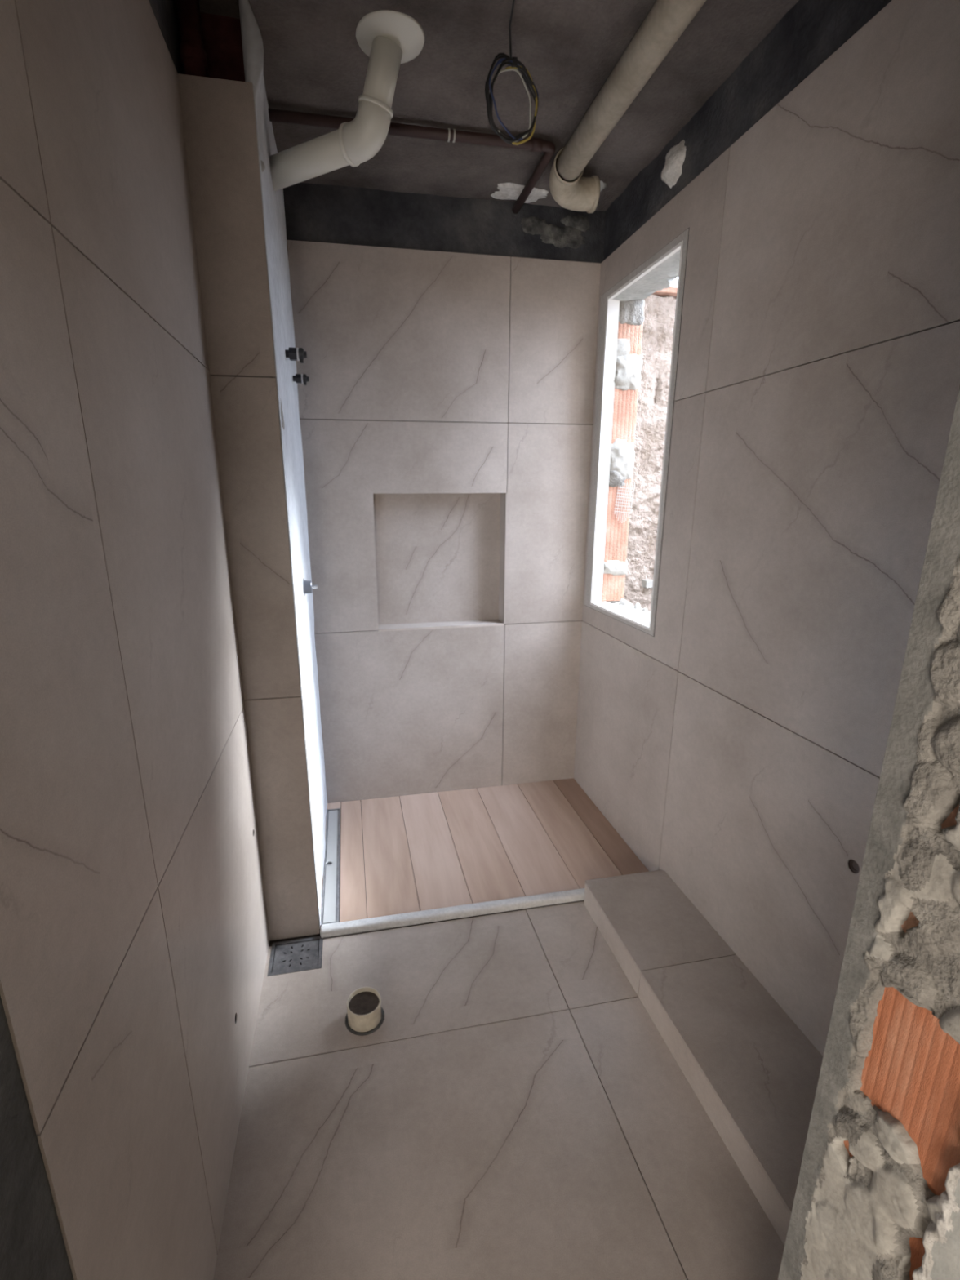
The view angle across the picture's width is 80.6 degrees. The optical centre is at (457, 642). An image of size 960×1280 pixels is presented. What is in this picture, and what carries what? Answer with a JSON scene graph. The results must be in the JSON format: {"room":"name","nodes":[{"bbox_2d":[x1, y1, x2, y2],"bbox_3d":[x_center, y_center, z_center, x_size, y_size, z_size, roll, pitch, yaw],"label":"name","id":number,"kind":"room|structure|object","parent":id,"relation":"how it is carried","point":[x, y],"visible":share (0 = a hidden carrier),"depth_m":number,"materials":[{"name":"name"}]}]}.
{"room":"building under construction","nodes":[
{"label":"building under construction","id":0,"kind":"room"},
{"bbox_2d":[0,0,270,1279],"bbox_3d":[-0.740,-0.188,1.451,0.210,3.055,2.631,-3,15,-11],"label":"wall","id":1,"kind":"structure","parent":0,"point":[135,935],"depth_m":0.83,"materials":[{"name":"grey tile"}]},
{"bbox_2d":[177,0,327,941],"bbox_3d":[-0.664,-0.373,2.133,0.209,2.767,0.908,-3,15,-11],"label":"wall","id":2,"kind":"structure","parent":0,"point":[238,216],"depth_m":1.67,"materials":[{"name":"grey tile"}]},
{"bbox_2d":[284,347,306,363],"bbox_3d":[-0.546,-0.974,1.916,0.070,0.046,0.052,-3,15,-11],"label":"valve","id":3,"kind":"object","parent":2,"relation":"attached to","point":[293,353],"visible":1,"depth_m":1.90,"materials":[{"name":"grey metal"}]},
{"bbox_2d":[296,347,299,360],"bbox_3d":[-0.540,-0.977,1.916,0.006,0.041,0.041,-3,15,-11],"label":"washer","id":4,"kind":"object","parent":3,"relation":"in","point":[297,349],"depth_m":1.90,"materials":[{"name":"white"}]},
{"bbox_2d":[293,373,309,385],"bbox_3d":[-0.603,-1.016,2.183,0.060,0.040,0.044,-3,15,-11],"label":"valve","id":5,"kind":"object","parent":2,"relation":"attached to","point":[304,379],"visible":1,"depth_m":2.17,"materials":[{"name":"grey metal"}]},
{"bbox_2d":[302,578,317,595],"bbox_3d":[-0.555,-0.211,2.139,0.053,0.066,0.066,-3,15,-11],"label":"outlet","id":6,"kind":"object","parent":2,"relation":"attached to","point":[308,588],"visible":0.97,"depth_m":2.12,"materials":[{"name":"grey metal"}]},
{"bbox_2d":[283,182,605,804],"bbox_3d":[-0.209,-0.470,2.779,1.749,2.925,0.230,-3,15,-11],"label":"wall","id":7,"kind":"structure","parent":0,"point":[446,405],"depth_m":2.62,"materials":[{"name":"grey tile"}]},
{"bbox_2d":[320,777,648,936],"bbox_3d":[0.074,0.914,2.606,1.343,0.030,0.891,-3,15,-11],"label":"shower floor","id":8,"kind":"structure","parent":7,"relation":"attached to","point":[398,855],"depth_m":2.54,"materials":[{"name":"beige tile"}]},
{"bbox_2d":[320,808,340,925],"bbox_3d":[-0.547,0.942,2.470,0.066,0.011,0.806,-3,15,-11],"label":"linear drain","id":9,"kind":"object","parent":8,"relation":"on","point":[331,887],"visible":0.94,"depth_m":2.38,"materials":[{"name":"silver metal"}]},
{"bbox_2d":[173,0,799,211],"bbox_3d":[-0.141,-1.224,-0.305,2.940,0.166,5.681,-3,15,-11],"label":"ceiling","id":10,"kind":"structure","parent":0,"point":[314,62],"depth_m":1.68,"materials":[{"name":"concrete"}]},
{"bbox_2d":[270,9,424,191],"bbox_3d":[-0.339,-1.531,1.645,0.550,0.264,0.185,8,17,29],"label":"vent pipe","id":11,"kind":"object","parent":10,"relation":"attached to","point":[390,39],"visible":1,"depth_m":1.57,"materials":[{"name":"white plastic"}]},
{"bbox_2d":[268,108,555,213],"bbox_3d":[-0.168,-1.755,2.091,0.968,0.038,0.474,-3,15,-11],"label":"pipe","id":12,"kind":"object","parent":10,"relation":"attached to","point":[534,144],"visible":0.97,"depth_m":1.89,"materials":[{"name":"brown pvc"}]},
{"bbox_2d":[484,0,538,145],"bbox_3d":[0.131,-1.491,1.472,0.133,0.254,0.262,4,15,14],"label":"electrical cable","id":13,"kind":"object","parent":10,"relation":"hanging from","point":[513,63],"visible":1,"depth_m":1.53,"materials":[{"name":"black plastic"}]},
{"bbox_2d":[549,0,706,213],"bbox_3d":[0.601,-1.514,1.306,0.225,0.123,1.963,-3,15,-11],"label":"pipe","id":14,"kind":"object","parent":10,"relation":"attached to","point":[666,21],"visible":1,"depth_m":1.64,"materials":[{"name":"beige plastic"}]},
{"bbox_2d":[213,881,784,1279],"bbox_3d":[-0.118,1.573,0.429,2.960,0.160,5.681,-3,15,-11],"label":"floor","id":15,"kind":"structure","parent":0,"point":[516,1109],"depth_m":1.43,"materials":[{"name":"grey tile"}]},
{"bbox_2d":[267,936,323,976],"bbox_3d":[-0.561,1.093,1.972,0.175,0.011,0.146,-3,15,-11],"label":"floor drain","id":16,"kind":"object","parent":15,"relation":"on","point":[301,954],"visible":1,"depth_m":1.97,"materials":[{"name":"metal"}]},
{"bbox_2d":[345,986,384,1035],"bbox_3d":[-0.283,1.123,1.728,0.121,0.074,0.120,-3,15,-11],"label":"pipe stub","id":17,"kind":"object","parent":15,"relation":"on","point":[364,1009],"visible":1,"depth_m":1.71,"materials":[{"name":"plastic"}]},
{"bbox_2d":[320,888,584,937],"bbox_3d":[0.159,1.017,2.182,1.340,0.034,0.040,-3,15,-11],"label":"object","id":18,"kind":"structure","parent":15,"relation":"on","point":[331,930],"depth_m":2.13,"materials":[{"name":"stone"}]},
{"bbox_2d":[573,0,959,1056],"bbox_3d":[0.904,-0.245,1.897,0.221,2.925,2.383,-3,15,-11],"label":"wall","id":19,"kind":"structure","parent":0,"point":[737,748],"depth_m":1.54,"materials":[{"name":"grey tile"}]},
{"bbox_2d":[584,226,689,636],"bbox_3d":[0.746,-0.786,2.383,0.082,1.402,0.676,-3,15,-11],"label":"window","id":20,"kind":"structure","parent":19,"relation":"in","point":[609,308],"depth_m":2.52,"materials":[{"name":"white"}]},
{"bbox_2d":[583,869,822,1244],"bbox_3d":[0.795,1.146,1.550,0.336,0.110,1.475,-3,15,-11],"label":"ledge","id":21,"kind":"object","parent":19,"relation":"attached to","point":[753,1072],"depth_m":1.59,"materials":[{"name":"grey tile"}]},
{"bbox_2d":[848,859,859,873],"bbox_3d":[0.970,0.546,1.381,0.005,0.032,0.032,-3,15,-11],"label":"hole","id":22,"kind":"object","parent":19,"relation":"attached to","point":[853,865],"visible":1,"depth_m":1.39,"materials":[{"name":"brown"}]},
{"bbox_2d":[777,386,959,1279],"bbox_3d":[0.431,0.056,0.498,2.217,3.055,0.245,-3,15,-11],"label":"wall","id":23,"kind":"structure","parent":0,"point":[877,1197],"depth_m":0.65,"materials":[{"name":"concrete"}]},
{"label":"outside","id":24,"kind":"structure","parent":0,"visible":0},
{"bbox_3d":[2.231,1.956,1.272,1.960,0.150,6.600,-3,15,-11],"label":"ground","id":25,"kind":"structure","parent":24,"visible":0},
{"bbox_2d":[623,286,677,611],"bbox_3d":[1.535,-0.489,3.816,1.780,3.300,0.210,-3,15,-11],"label":"wall","id":26,"kind":"structure","parent":25,"relation":"on","point":[660,307],"depth_m":3.49,"materials":[{"name":"concrete"}]},
{"bbox_2d":[670,276,678,287],"bbox_3d":[1.492,-2.732,4.061,2.100,0.949,1.503,-3,15,-11],"label":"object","id":27,"kind":"structure","parent":26,"relation":"on","point":[674,283],"depth_m":3.55,"materials":[{"name":"white"}]}
]}

